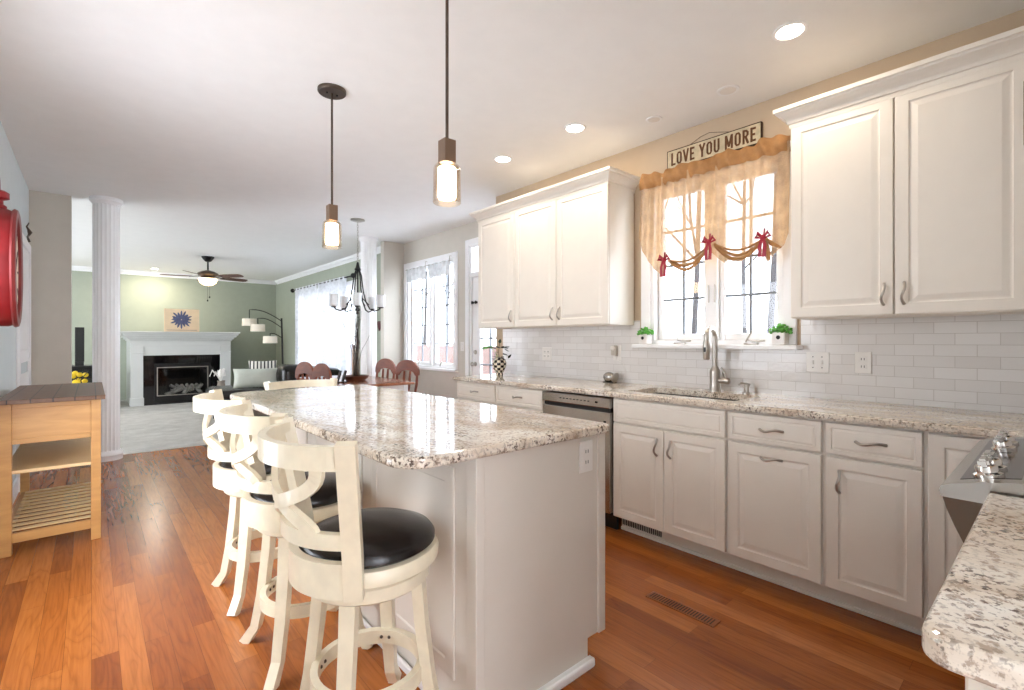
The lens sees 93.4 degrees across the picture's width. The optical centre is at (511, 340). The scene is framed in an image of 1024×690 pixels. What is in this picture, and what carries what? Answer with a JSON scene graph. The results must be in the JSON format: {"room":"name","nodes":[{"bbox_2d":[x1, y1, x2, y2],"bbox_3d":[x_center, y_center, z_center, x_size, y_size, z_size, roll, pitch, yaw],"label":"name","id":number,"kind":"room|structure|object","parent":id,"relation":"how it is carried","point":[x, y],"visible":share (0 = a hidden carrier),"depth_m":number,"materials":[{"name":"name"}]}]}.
{"room":"kitchen","nodes":[
{"label":"kitchen","id":0,"kind":"room"},
{"bbox_2d":[0,121,28,483],"bbox_3d":[-1.570,-0.122,1.019,0.100,2.725,10.000,0,0,-41],"label":"wall","id":1,"kind":"structure","parent":0,"point":[12,181],"depth_m":3.67,"materials":[{"name":"paint"}]},
{"bbox_2d":[0,190,22,326],"bbox_3d":[-2.699,-0.472,2.533,0.162,0.802,0.628,0,0,-43],"label":"wall clock","id":2,"kind":"object","parent":1,"relation":"attached to","point":[11,243],"visible":1,"depth_m":2.40,"materials":[{"name":"red metal"}]},
{"bbox_2d":[12,477,18,504],"bbox_3d":[-3.313,1.175,3.108,0.016,0.130,2.200,0,0,-41],"label":"baseboard","id":3,"kind":"structure","parent":1,"relation":"attached to","point":[15,486],"depth_m":3.77,"materials":[{"name":"white paint"}]},
{"bbox_2d":[16,233,30,491],"bbox_3d":[-4.365,0.160,4.321,0.024,2.160,0.990,0,0,-41],"label":"door","id":4,"kind":"structure","parent":1,"relation":"in","point":[23,332],"depth_m":4.38,"materials":[{"name":"white paint"}]},
{"bbox_2d":[29,190,71,384],"bbox_3d":[-4.668,-0.122,4.885,0.309,2.725,0.100,0,0,-41],"label":"wall","id":5,"kind":"structure","parent":0,"point":[50,214],"depth_m":4.85,"materials":[{"name":"beige paint"}]},
{"bbox_2d":[72,271,275,399],"bbox_3d":[-8.366,-0.122,9.920,6.820,2.725,0.150,0,0,-41],"label":"wall","id":6,"kind":"structure","parent":0,"point":[143,299],"depth_m":10.80,"materials":[{"name":"green paint"}]},
{"bbox_2d":[72,265,275,284],"bbox_3d":[-8.300,-1.438,9.835,6.510,0.095,0.065,0,0,-41],"label":"trim","id":7,"kind":"structure","parent":6,"relation":"attached to","point":[74,268],"depth_m":10.44,"materials":[{"name":"white paint"}]},
{"bbox_2d":[120,400,267,454],"bbox_3d":[-6.250,1.297,7.705,7.100,0.126,6.370,0,0,-41],"label":"floor","id":8,"kind":"structure","parent":0,"point":[149,428],"depth_m":6.88,"materials":[{"name":"grey carpet"}]},
{"bbox_2d":[72,371,88,382],"bbox_3d":[-5.763,0.813,6.385,0.300,0.841,0.300,0,0,-41],"label":"flowers","id":9,"kind":"object","parent":8,"relation":"on","point":[75,374],"visible":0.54,"depth_m":6.38,"materials":[{"name":"yellow plant"}]},
{"bbox_2d":[72,365,91,382],"bbox_3d":[-7.961,0.837,8.449,1.100,0.794,0.600,0,0,-41],"label":"media console","id":10,"kind":"object","parent":8,"relation":"on","point":[85,368],"visible":0.02,"depth_m":8.48,"materials":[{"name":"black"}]},
{"bbox_2d":[75,327,83,365],"bbox_3d":[-7.635,0.100,8.521,0.125,0.679,0.120,0,0,-41],"label":"television","id":11,"kind":"object","parent":10,"relation":"on","point":[79,331],"visible":1,"depth_m":8.49,"materials":[{"name":"black plastic"}]},
{"bbox_2d":[120,331,239,406],"bbox_3d":[-6.929,0.527,10.044,1.950,1.414,1.549,0,0,-41],"label":"fireplace","id":12,"kind":"object","parent":8,"relation":"on","point":[162,367],"visible":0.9,"depth_m":9.58,"materials":[{"name":"paint"}]},
{"bbox_2d":[120,331,239,340],"bbox_3d":[-6.929,-0.090,10.044,1.950,0.180,1.549,0,0,-41],"label":"mantel shelf","id":13,"kind":"object","parent":12,"relation":"attached to","point":[127,335],"depth_m":9.45,"materials":[{"name":"paint"}]},
{"bbox_2d":[164,308,198,331],"bbox_3d":[-6.534,-0.406,9.552,0.580,0.448,0.033,0,0,-41],"label":"picture","id":14,"kind":"object","parent":12,"relation":"on","point":[175,320],"visible":1,"depth_m":9.53,"materials":[{"name":"beige paper"}]},
{"bbox_2d":[209,368,225,385],"bbox_3d":[-5.739,0.883,9.466,0.272,0.702,0.240,0,0,-5],"label":"vase","id":15,"kind":"object","parent":8,"relation":"on","point":[220,373],"visible":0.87,"depth_m":9.42,"materials":[{"name":"white ceramic"}]},
{"bbox_2d":[242,309,283,363],"bbox_3d":[-5.192,0.282,10.213,1.009,1.903,0.317,0,0,-4],"label":"arc floor lamp","id":16,"kind":"object","parent":8,"relation":"on","point":[253,323],"visible":0.87,"depth_m":10.14,"materials":[{"name":"white fabric"}]},
{"bbox_2d":[206,364,338,418],"bbox_3d":[-4.042,0.807,8.017,1.720,0.854,2.000,0,0,-41],"label":"leather sofa","id":17,"kind":"object","parent":8,"relation":"on","point":[285,372],"visible":0.07,"depth_m":7.54,"materials":[{"name":"black leather"}]},
{"bbox_2d":[233,368,276,387],"bbox_3d":[-3.998,0.575,7.525,0.623,0.292,0.195,0,0,-31],"label":"throw pillow","id":18,"kind":"object","parent":17,"relation":"on","point":[243,378],"visible":0.93,"depth_m":7.45,"materials":[{"name":"grey fabric"}]},
{"bbox_2d":[249,360,276,368],"bbox_3d":[-4.110,0.520,7.958,0.426,0.392,0.205,0,0,-24],"label":"throw pillow","id":19,"kind":"object","parent":17,"relation":"on","point":[252,364],"visible":0.29,"depth_m":7.95,"materials":[{"name":"white fabric"}]},
{"bbox_2d":[276,253,380,376],"bbox_3d":[-3.786,-0.122,9.733,0.160,2.725,6.150,0,0,-41],"label":"wall","id":20,"kind":"structure","parent":0,"point":[285,299],"depth_m":10.96,"materials":[{"name":"green paint"}]},
{"bbox_2d":[290,273,354,292],"bbox_3d":[-3.795,-1.120,9.526,0.125,0.090,3.400,0,0,-41],"label":"curtain rod","id":21,"kind":"object","parent":20,"relation":"attached to","point":[352,274],"visible":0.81,"depth_m":9.18,"materials":[{"name":"black metal"}]},
{"bbox_2d":[295,283,316,365],"bbox_3d":[-4.318,0.035,10.098,0.092,2.360,1.400,0,0,-41],"label":"sheer curtain","id":22,"kind":"object","parent":21,"relation":"hanging from","point":[305,298],"visible":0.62,"depth_m":10.03,"materials":[{"name":"white fabric"}]},
{"bbox_2d":[317,276,346,374],"bbox_3d":[-3.388,0.035,9.032,0.093,2.360,1.430,0,0,-41],"label":"sheer curtain","id":23,"kind":"object","parent":21,"relation":"hanging from","point":[331,332],"visible":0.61,"depth_m":9.02,"materials":[{"name":"white fabric"}]},
{"bbox_2d":[275,246,380,283],"bbox_3d":[-3.832,-1.438,9.614,0.065,0.095,6.030,0,0,-41],"label":"trim","id":24,"kind":"structure","parent":20,"relation":"attached to","point":[354,257],"depth_m":9.41,"materials":[{"name":"white paint"}]},
{"bbox_2d":[316,279,357,374],"bbox_3d":[-3.610,-0.035,9.489,0.154,2.050,3.010,0,0,-41],"label":"window","id":25,"kind":"structure","parent":20,"relation":"in","point":[348,283],"depth_m":8.71,"materials":[{"name":"white paint"}]},
{"bbox_2d":[381,241,403,379],"bbox_3d":[-1.812,-0.122,7.308,0.330,2.725,0.100,0,0,-41],"label":"wall","id":26,"kind":"structure","parent":0,"point":[392,253],"depth_m":7.25,"materials":[{"name":"beige paint"}]},
{"bbox_2d":[404,221,477,398],"bbox_3d":[-0.711,-0.122,6.417,0.160,2.725,2.890,0,0,-41],"label":"wall","id":27,"kind":"structure","parent":0,"point":[436,383],"depth_m":6.49,"materials":[{"name":"beige paint"}]},
{"bbox_2d":[404,251,457,372],"bbox_3d":[-1.135,-0.378,6.843,0.180,1.575,1.420,0,0,-41],"label":"window","id":28,"kind":"structure","parent":27,"relation":"in","point":[410,290],"depth_m":6.82,"materials":[{"name":"white paint"}]},
{"bbox_2d":[406,261,426,281],"bbox_3d":[-1.404,-1.000,7.027,0.038,0.251,0.600,0,0,-41],"label":"window valance","id":29,"kind":"object","parent":28,"relation":"attached to","point":[413,274],"visible":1,"depth_m":7.01,"materials":[{"name":"white fabric"}]},
{"bbox_2d":[427,255,450,277],"bbox_3d":[-1.000,-1.000,6.564,0.038,0.251,0.590,0,0,-41],"label":"window valance","id":30,"kind":"object","parent":28,"relation":"attached to","point":[439,269],"visible":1,"depth_m":6.55,"materials":[{"name":"white fabric"}]},
{"bbox_2d":[465,237,495,375],"bbox_3d":[-0.202,-0.018,5.780,0.190,2.515,1.050,0,0,-41],"label":"door","id":31,"kind":"structure","parent":27,"relation":"in","point":[474,338],"depth_m":6.07,"materials":[{"name":"white paint"}]},
{"bbox_2d":[0,445,964,689],"bbox_3d":[0.084,1.300,2.415,4.500,0.120,9.930,0,0,-41],"label":"floor","id":32,"kind":"structure","parent":0,"point":[135,606],"depth_m":2.14,"materials":[{"name":"brown wood"}]},
{"bbox_2d":[0,382,104,557],"bbox_3d":[-3.103,0.787,3.301,0.470,0.905,1.245,0,0,-41],"label":"kitchen cart","id":33,"kind":"object","parent":32,"relation":"on","point":[55,426],"visible":1,"depth_m":2.98,"materials":[{"name":"brown wood"}]},
{"bbox_2d":[12,437,90,474],"bbox_3d":[-3.110,0.762,3.302,0.430,0.020,1.075,0,0,-41],"label":"shelf","id":34,"kind":"object","parent":33,"relation":"attached to","point":[48,455],"depth_m":3.17,"materials":[{"name":"brown wood"}]},
{"bbox_2d":[89,195,123,461],"bbox_3d":[-4.247,-0.122,5.053,0.284,2.725,0.284,0,0,-41],"label":"fluted column","id":35,"kind":"structure","parent":32,"relation":"on","point":[105,209],"depth_m":4.97,"materials":[{"name":"white paint"}]},
{"bbox_2d":[193,389,306,615],"bbox_3d":[-1.276,0.751,2.403,0.523,1.000,0.564,0,0,-41],"label":"bar stool","id":36,"kind":"object","parent":32,"relation":"on","point":[224,475],"visible":0.52,"depth_m":2.25,"materials":[{"name":"beige paint"}]},
{"bbox_2d":[220,462,271,473],"bbox_3d":[-1.240,0.594,2.435,0.404,0.065,0.404,0,0,-41],"label":"seat cushion","id":37,"kind":"object","parent":36,"relation":"on","point":[225,467],"depth_m":2.26,"materials":[{"name":"black leather"}]},
{"bbox_2d":[219,399,372,689],"bbox_3d":[-0.875,0.751,1.944,0.523,1.000,0.564,0,0,-41],"label":"bar stool","id":38,"kind":"object","parent":32,"relation":"on","point":[259,513],"visible":0.48,"depth_m":1.79,"materials":[{"name":"beige paint"}]},
{"bbox_2d":[251,471,337,507],"bbox_3d":[-0.839,0.594,1.975,0.404,0.065,0.404,0,0,-41],"label":"seat cushion","id":39,"kind":"object","parent":38,"relation":"on","point":[326,496],"depth_m":1.84,"materials":[{"name":"black leather"}]},
{"bbox_2d":[263,378,337,389],"bbox_3d":[-1.572,0.778,3.707,0.564,0.945,0.523,0,0,-41],"label":"bar stool","id":40,"kind":"object","parent":32,"relation":"on","point":[268,385],"visible":0.05,"depth_m":3.90,"materials":[{"name":"beige paint"}]},
{"bbox_2d":[295,362,312,387],"bbox_3d":[-2.307,0.743,5.878,0.437,0.997,0.483,0,0,39],"label":"dining chair","id":41,"kind":"object","parent":32,"relation":"on","point":[302,367],"visible":0.06,"depth_m":5.69,"materials":[{"name":"brown wood"}]},
{"bbox_2d":[312,363,331,379],"bbox_3d":[-1.927,0.743,5.441,0.437,0.997,0.483,0,0,42],"label":"dining chair","id":42,"kind":"object","parent":32,"relation":"on","point":[321,369],"visible":0.11,"depth_m":5.25,"materials":[{"name":"brown wood"}]},
{"bbox_2d":[258,417,438,689],"bbox_3d":[-0.482,0.751,1.477,0.523,1.000,0.564,0,0,-41],"label":"bar stool","id":43,"kind":"object","parent":32,"relation":"on","point":[356,557],"visible":1,"depth_m":1.34,"materials":[{"name":"beige paint"}]},
{"bbox_2d":[299,507,434,569],"bbox_3d":[-0.446,0.594,1.508,0.404,0.065,0.404,0,0,-41],"label":"seat cushion","id":44,"kind":"object","parent":43,"relation":"on","point":[393,538],"depth_m":1.40,"materials":[{"name":"black leather"}]},
{"bbox_2d":[299,375,414,390],"bbox_3d":[-1.965,0.858,5.968,0.840,0.765,1.620,0,0,-41],"label":"dining table","id":45,"kind":"object","parent":32,"relation":"on","point":[397,384],"visible":0.27,"depth_m":5.59,"materials":[{"name":"brown wood"}]},
{"bbox_2d":[337,370,346,382],"bbox_3d":[-1.958,0.407,5.523,0.126,0.137,0.100,0,0,-41],"label":"napkin holder","id":46,"kind":"object","parent":45,"relation":"on","point":[345,371],"visible":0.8,"depth_m":5.52,"materials":[{"name":"black metal"}]},
{"bbox_2d":[342,374,368,380],"bbox_3d":[-1.883,0.445,5.814,0.310,0.060,0.310,0,0,-41],"label":"tray","id":47,"kind":"object","parent":45,"relation":"on","point":[362,377],"visible":0.9,"depth_m":5.70,"materials":[{"name":"brown wood"}]},
{"bbox_2d":[337,307,368,375],"bbox_3d":[-1.887,0.007,5.664,0.329,0.910,0.346,0,0,-41],"label":"vase","id":48,"kind":"object","parent":47,"relation":"in","point":[356,372],"visible":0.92,"depth_m":5.79,"materials":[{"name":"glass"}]},
{"bbox_2d":[359,236,378,376],"bbox_3d":[-2.073,-0.122,6.975,0.284,2.725,0.284,0,0,-41],"label":"fluted column","id":49,"kind":"structure","parent":32,"relation":"on","point":[368,243],"depth_m":6.88,"materials":[{"name":"white paint"}]},
{"bbox_2d":[375,358,395,378],"bbox_3d":[-1.894,0.743,6.552,0.437,0.997,0.483,0,0,35],"label":"dining chair","id":50,"kind":"object","parent":32,"relation":"on","point":[383,363],"visible":0.12,"depth_m":6.71,"materials":[{"name":"brown wood"}]},
{"bbox_2d":[395,360,419,392],"bbox_3d":[-1.481,0.743,6.078,0.437,0.997,0.483,0,0,32],"label":"dining chair","id":51,"kind":"object","parent":32,"relation":"on","point":[410,365],"visible":0.17,"depth_m":6.23,"materials":[{"name":"brown wood"}]},
{"bbox_2d":[295,427,604,689],"bbox_3d":[-0.572,0.800,2.526,0.706,0.879,2.210,0,0,-41],"label":"kitchen island","id":52,"kind":"object","parent":32,"relation":"on","point":[515,582],"visible":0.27,"depth_m":1.67,"materials":[{"name":"paint"}]},
{"bbox_2d":[230,384,608,468],"bbox_3d":[-0.703,0.343,2.466,0.910,0.035,2.298,0,0,-41],"label":"island countertop","id":53,"kind":"structure","parent":52,"relation":"on","point":[399,429],"depth_m":1.90,"materials":[{"name":"stone"}]},
{"bbox_2d":[579,440,592,472],"bbox_3d":[0.282,0.440,1.837,0.075,0.118,0.010,0,0,-41],"label":"wall outlet","id":54,"kind":"object","parent":52,"relation":"attached to","point":[585,447],"visible":1,"depth_m":1.83,"materials":[{"name":"white plastic"}]},
{"bbox_2d":[457,381,496,404],"bbox_3d":[-0.113,0.801,4.421,0.642,0.877,0.566,0,0,-41],"label":"base cabinet","id":55,"kind":"object","parent":32,"relation":"on","point":[484,393],"visible":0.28,"depth_m":4.21,"materials":[{"name":"paint"}]},
{"bbox_2d":[452,373,1023,437],"bbox_3d":[0.973,0.343,2.964,0.911,0.035,4.230,0,0,-41],"label":"countertop","id":56,"kind":"structure","parent":55,"relation":"on","point":[979,423],"depth_m":2.43,"materials":[{"name":"beige stone"}]},
{"bbox_2d":[481,339,510,374],"bbox_3d":[-0.150,0.153,4.594,0.297,0.344,0.152,0,0,9],"label":"vase","id":57,"kind":"object","parent":56,"relation":"on","point":[499,363],"visible":0.96,"depth_m":4.56,"materials":[{"name":"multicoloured ceramic"}]},
{"bbox_2d":[603,358,625,382],"bbox_3d":[0.787,0.220,3.767,0.117,0.211,0.160,0,0,-41],"label":"gadget","id":58,"kind":"object","parent":56,"relation":"on","point":[609,377],"visible":1,"depth_m":3.74,"materials":[{"name":"silver metal"}]},
{"bbox_2d":[654,393,737,400],"bbox_3d":[1.107,0.463,2.988,0.371,0.204,0.716,0,0,-41],"label":"sink","id":59,"kind":"object","parent":56,"relation":"in","point":[654,393],"visible":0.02,"depth_m":3.14,"materials":[{"name":"silver metal"}]},
{"bbox_2d":[703,326,730,391],"bbox_3d":[1.294,0.115,3.066,0.177,0.420,0.133,0,0,-41],"label":"kitchen faucet","id":60,"kind":"object","parent":56,"relation":"on","point":[715,380],"visible":1,"depth_m":3.09,"materials":[{"name":"silver metal"}]},
{"bbox_2d":[738,382,750,393],"bbox_3d":[1.442,0.290,2.990,0.073,0.071,0.044,0,0,-15],"label":"soap dispenser","id":61,"kind":"object","parent":56,"relation":"on","point":[746,385],"visible":1,"depth_m":2.98,"materials":[{"name":"silver metal"}]},
{"bbox_2d":[496,385,550,412],"bbox_3d":[0.260,0.801,3.994,0.642,0.877,0.567,0,0,-41],"label":"base cabinet","id":62,"kind":"object","parent":32,"relation":"on","point":[529,399],"visible":0.21,"depth_m":3.78,"materials":[{"name":"paint"}]},
{"bbox_2d":[542,391,618,529],"bbox_3d":[0.641,0.806,3.534,0.580,0.868,0.615,0,0,-41],"label":"dishwasher","id":63,"kind":"object","parent":32,"relation":"on","point":[596,408],"visible":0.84,"depth_m":3.21,"materials":[{"name":"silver metal"}]},
{"bbox_2d":[613,397,734,568],"bbox_3d":[1.106,0.801,3.023,0.642,0.877,0.745,0,0,-41],"label":"base cabinet","id":64,"kind":"object","parent":32,"relation":"on","point":[670,461],"visible":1,"depth_m":2.79,"materials":[{"name":"paint"}]},
{"bbox_2d":[645,591,720,627],"bbox_3d":[0.784,1.238,2.236,0.070,0.004,0.340,0,0,-41],"label":"floor vent","id":65,"kind":"object","parent":32,"relation":"in","point":[708,620],"visible":1,"depth_m":2.22,"materials":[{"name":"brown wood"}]},
{"bbox_2d":[728,410,830,602],"bbox_3d":[1.498,0.801,2.574,0.642,0.877,0.448,0,0,-41],"label":"base cabinet","id":66,"kind":"object","parent":32,"relation":"on","point":[776,463],"visible":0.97,"depth_m":2.37,"materials":[{"name":"paint"}]},
{"bbox_2d":[825,420,925,635],"bbox_3d":[1.763,0.801,2.269,0.642,0.877,0.360,0,0,-41],"label":"base cabinet","id":67,"kind":"object","parent":32,"relation":"on","point":[875,476],"visible":0.86,"depth_m":2.08,"materials":[{"name":"paint"}]},
{"bbox_2d":[926,431,990,616],"bbox_3d":[1.984,0.801,2.042,0.606,0.877,0.272,0,0,-41],"label":"base cabinet","id":68,"kind":"object","parent":32,"relation":"on","point":[945,452],"visible":0.12,"depth_m":1.92,"materials":[{"name":"paint"}]},
{"bbox_2d":[965,677,997,689],"bbox_3d":[0.960,0.801,0.565,0.710,0.877,0.631,0,0,-41],"label":"base cabinet","id":69,"kind":"object","parent":32,"relation":"on","point":[970,684],"visible":0.02,"depth_m":0.54,"materials":[{"name":"paint"}]},
{"bbox_2d":[922,493,1023,689],"bbox_3d":[0.947,0.343,0.553,0.755,0.035,0.630,0,0,-41],"label":"countertop","id":70,"kind":"structure","parent":69,"relation":"on","point":[973,628],"depth_m":0.59,"materials":[{"name":"beige stone"}]},
{"bbox_2d":[939,429,1023,542],"bbox_3d":[1.494,0.727,1.087,0.756,0.925,0.706,0,0,-41],"label":"gas range","id":71,"kind":"object","parent":32,"relation":"on","point":[996,464],"visible":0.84,"depth_m":1.09,"materials":[{"name":"silver metal"}]},
{"bbox_2d":[0,0,1023,280],"bbox_3d":[-2.988,-1.545,3.962,7.100,0.120,16.300,0,0,-41],"label":"ceiling","id":72,"kind":"structure","parent":0,"point":[209,121],"depth_m":2.87,"materials":[{"name":"paint"}]},
{"bbox_2d":[159,256,247,301],"bbox_3d":[-5.405,-1.086,8.557,1.356,0.798,1.296,0,0,-41],"label":"ceiling fan","id":73,"kind":"object","parent":72,"relation":"hanging from","point":[207,278],"visible":1,"depth_m":8.44,"materials":[{"name":"black metal"}]},
{"bbox_2d":[317,83,345,248],"bbox_3d":[-1.065,-1.018,2.856,0.160,0.935,0.160,0,0,-41],"label":"pendant light","id":74,"kind":"object","parent":72,"relation":"hanging from","point":[331,91],"visible":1,"depth_m":2.84,"materials":[{"name":"white glass"}]},
{"bbox_2d":[325,222,338,245],"bbox_3d":[-1.065,-0.632,2.856,0.076,0.125,0.076,0,0,-41],"label":"diffuser","id":75,"kind":"object","parent":74,"relation":"attached to","point":[331,228],"depth_m":2.83,"materials":[{"name":"white glass"}]},
{"bbox_2d":[329,218,384,313],"bbox_3d":[-1.910,-0.902,5.911,0.643,1.165,0.648,0,0,-41],"label":"chandelier","id":76,"kind":"object","parent":72,"relation":"hanging from","point":[357,299],"visible":0.99,"depth_m":5.88,"materials":[{"name":"black metal"}]},
{"bbox_2d":[433,0,460,200],"bbox_3d":[-0.260,-1.018,1.931,0.160,0.935,0.160,0,0,-41],"label":"pendant light","id":77,"kind":"object","parent":72,"relation":"hanging from","point":[447,191],"visible":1,"depth_m":1.92,"materials":[{"name":"white glass"}]},
{"bbox_2d":[437,165,456,200],"bbox_3d":[-0.260,-0.632,1.931,0.076,0.125,0.076,0,0,-41],"label":"diffuser","id":78,"kind":"object","parent":77,"relation":"attached to","point":[447,191],"depth_m":1.90,"materials":[{"name":"white glass"}]},
{"bbox_2d":[494,155,511,162],"bbox_3d":[-0.073,-1.481,3.939,0.156,0.008,0.156,0,0,-41],"label":"recessed light","id":79,"kind":"object","parent":72,"relation":"in","point":[500,159],"visible":1,"depth_m":3.93,"materials":[{"name":"white glass"}]},
{"bbox_2d":[564,123,585,132],"bbox_3d":[0.439,-1.481,3.365,0.156,0.008,0.156,0,0,-41],"label":"recessed light","id":80,"kind":"object","parent":72,"relation":"in","point":[573,127],"visible":1,"depth_m":3.36,"materials":[{"name":"white paint"}]},
{"bbox_2d":[646,116,661,122],"bbox_3d":[0.952,-1.481,3.230,0.104,0.008,0.104,0,0,-41],"label":"recessed light","id":81,"kind":"object","parent":72,"relation":"in","point":[653,119],"visible":1,"depth_m":3.22,"materials":[{"name":"white paint"}]},
{"bbox_2d":[717,85,739,95],"bbox_3d":[1.278,-1.481,2.856,0.125,0.008,0.125,0,0,-41],"label":"recessed light","id":82,"kind":"object","parent":72,"relation":"in","point":[727,90],"visible":1,"depth_m":2.85,"materials":[{"name":"white paint"}]},
{"bbox_2d":[772,20,808,41],"bbox_3d":[1.332,-1.481,2.312,0.156,0.008,0.156,0,0,-41],"label":"recessed light","id":83,"kind":"object","parent":72,"relation":"in","point":[792,30],"visible":1,"depth_m":2.30,"materials":[{"name":"white paint"}]},
{"bbox_2d":[496,9,1023,410],"bbox_3d":[1.561,-0.122,3.463,0.615,2.725,4.550,0,0,-41],"label":"wall","id":84,"kind":"structure","parent":0,"point":[648,158],"depth_m":3.12,"materials":[{"name":"beige paint"}]},
{"bbox_2d":[478,213,521,328],"bbox_3d":[-0.048,-0.637,4.556,0.356,1.035,0.527,0,0,-41],"label":"upper cabinet","id":85,"kind":"object","parent":84,"relation":"attached to","point":[495,236],"visible":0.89,"depth_m":4.45,"materials":[{"name":"paint"}]},
{"bbox_2d":[542,347,551,359],"bbox_3d":[0.318,0.118,4.402,0.010,0.118,0.118,0,0,-41],"label":"wall outlet","id":86,"kind":"object","parent":84,"relation":"attached to","point":[546,351],"visible":1,"depth_m":4.40,"materials":[{"name":"white plastic"}]},
{"bbox_2d":[469,166,639,223],"bbox_3d":[0.283,-1.185,4.162,0.393,0.106,1.684,0,0,-41],"label":"trim","id":87,"kind":"structure","parent":84,"relation":"attached to","point":[609,175],"depth_m":3.78,"materials":[{"name":"paint"}]},
{"bbox_2d":[514,185,633,327],"bbox_3d":[0.463,-0.637,3.970,0.356,1.035,1.029,0,0,-41],"label":"upper cabinet","id":88,"kind":"object","parent":84,"relation":"attached to","point":[574,254],"visible":0.99,"depth_m":3.71,"materials":[{"name":"paint"}]},
{"bbox_2d":[613,345,620,360],"bbox_3d":[0.830,0.095,3.814,0.010,0.118,0.075,0,0,-41],"label":"wall outlet","id":89,"kind":"object","parent":84,"relation":"attached to","point":[618,357],"visible":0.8,"depth_m":3.80,"materials":[{"name":"white plastic"}]},
{"bbox_2d":[610,345,617,355],"bbox_3d":[0.799,0.075,3.798,0.056,0.080,0.047,0,0,-41],"label":"plug adapter","id":90,"kind":"object","parent":89,"relation":"attached to","point":[614,348],"visible":1,"depth_m":3.79,"materials":[{"name":"beige plastic"}]},
{"bbox_2d":[667,121,762,168],"bbox_3d":[1.337,-1.316,3.233,0.025,0.181,0.646,0,0,-41],"label":"wall sign","id":91,"kind":"object","parent":84,"relation":"attached to","point":[749,135],"visible":0.91,"depth_m":3.20,"materials":[{"name":"beige wood"}]},
{"bbox_2d":[632,140,802,349],"bbox_3d":[1.349,-0.569,3.262,0.230,1.243,1.125,0,0,-41],"label":"window","id":92,"kind":"structure","parent":84,"relation":"in","point":[653,300],"depth_m":3.25,"materials":[{"name":"white paint"}]},
{"bbox_2d":[637,327,653,343],"bbox_3d":[0.987,-0.041,3.571,0.124,0.130,0.116,0,0,21],"label":"potted plant","id":93,"kind":"object","parent":92,"relation":"on","point":[645,336],"visible":1,"depth_m":3.54,"materials":[{"name":"green plant"}]},
{"bbox_2d":[639,134,790,276],"bbox_3d":[1.260,-0.832,3.161,0.122,0.777,1.014,0,0,-41],"label":"valance","id":94,"kind":"object","parent":92,"relation":"attached to","point":[731,204],"visible":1,"depth_m":3.09,"materials":[{"name":"beige fabric"}]},
{"bbox_2d":[768,323,792,344],"bbox_3d":[1.598,-0.041,2.874,0.118,0.129,0.133,0,0,-41],"label":"potted plant","id":95,"kind":"object","parent":92,"relation":"on","point":[779,336],"visible":1,"depth_m":2.85,"materials":[{"name":"green plant"}]},
{"bbox_2d":[503,314,1023,413],"bbox_3d":[0.395,0.085,2.473,2.445,0.480,4.270,0,0,-41],"label":"backsplash","id":96,"kind":"structure","parent":84,"relation":"attached to","point":[973,362],"depth_m":2.65,"materials":[{"name":"white tile"}]},
{"bbox_2d":[806,352,828,372],"bbox_3d":[1.746,0.122,2.760,0.014,0.115,0.115,0,0,-41],"label":"light switch","id":97,"kind":"object","parent":84,"relation":"attached to","point":[815,361],"visible":1,"depth_m":2.76,"materials":[{"name":"white plastic"}]},
{"bbox_2d":[855,352,871,373],"bbox_3d":[1.890,0.118,2.598,0.010,0.115,0.075,0,0,-41],"label":"wall outlet","id":98,"kind":"object","parent":84,"relation":"attached to","point":[863,360],"visible":1,"depth_m":2.59,"materials":[{"name":"white plastic"}]},
{"bbox_2d":[773,26,1023,129],"bbox_3d":[2.054,-1.185,2.130,0.393,0.106,1.552,0,0,-41],"label":"trim","id":99,"kind":"structure","parent":84,"relation":"attached to","point":[1006,47],"depth_m":2.17,"materials":[{"name":"paint"}]},
{"bbox_2d":[791,58,1023,319],"bbox_3d":[1.883,-0.637,2.340,0.356,1.035,0.883,0,0,-41],"label":"upper cabinet","id":100,"kind":"object","parent":84,"relation":"attached to","point":[911,204],"visible":1,"depth_m":2.19,"materials":[{"name":"paint"}]},
{"label":"outside","id":101,"kind":"structure","parent":0,"visible":0},
{"bbox_3d":[-6.570,1.850,7.539,120.000,0.020,100.000,0,0,-41],"label":"snow","id":102,"kind":"object","parent":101,"visible":0},
{"bbox_2d":[346,344,495,374],"bbox_3d":[-4.096,0.960,16.991,0.150,1.760,17.000,0,0,-41],"label":"fence","id":103,"kind":"object","parent":102,"relation":"on","point":[442,349],"visible":0.02,"depth_m":14.63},
{"bbox_2d":[423,271,428,344],"bbox_3d":[-3.405,-4.080,21.051,10.510,11.842,6.507,0,0,44],"label":"bare tree","id":104,"kind":"object","parent":102,"relation":"on","point":[426,279],"visible":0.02,"depth_m":21.12,"materials":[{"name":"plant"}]},
{"bbox_2d":[440,275,453,345],"bbox_3d":[-2.434,-3.973,17.962,6.371,11.626,9.418,0,0,-31],"label":"bare tree","id":105,"kind":"object","parent":102,"relation":"on","point":[448,275],"visible":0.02,"depth_m":18.90,"materials":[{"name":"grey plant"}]},
{"bbox_2d":[691,264,699,333],"bbox_3d":[2.655,-4.227,10.563,6.721,12.137,9.656,0,0,17],"label":"bare tree","id":106,"kind":"object","parent":102,"relation":"on","point":[697,267],"visible":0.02,"depth_m":10.04,"materials":[{"name":"grey plant"}]},
{"bbox_2d":[741,256,757,332],"bbox_3d":[7.165,-4.911,15.387,9.520,13.504,8.612,0,0,-5],"label":"bare tree","id":107,"kind":"object","parent":102,"relation":"on","point":[743,267],"visible":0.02,"depth_m":14.66,"materials":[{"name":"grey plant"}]},
{"bbox_2d":[767,254,776,332],"bbox_3d":[4.014,-4.118,6.423,10.985,11.923,5.861,0,0,-14],"label":"bare tree","id":108,"kind":"object","parent":102,"relation":"on","point":[773,272],"visible":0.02,"depth_m":8.33,"materials":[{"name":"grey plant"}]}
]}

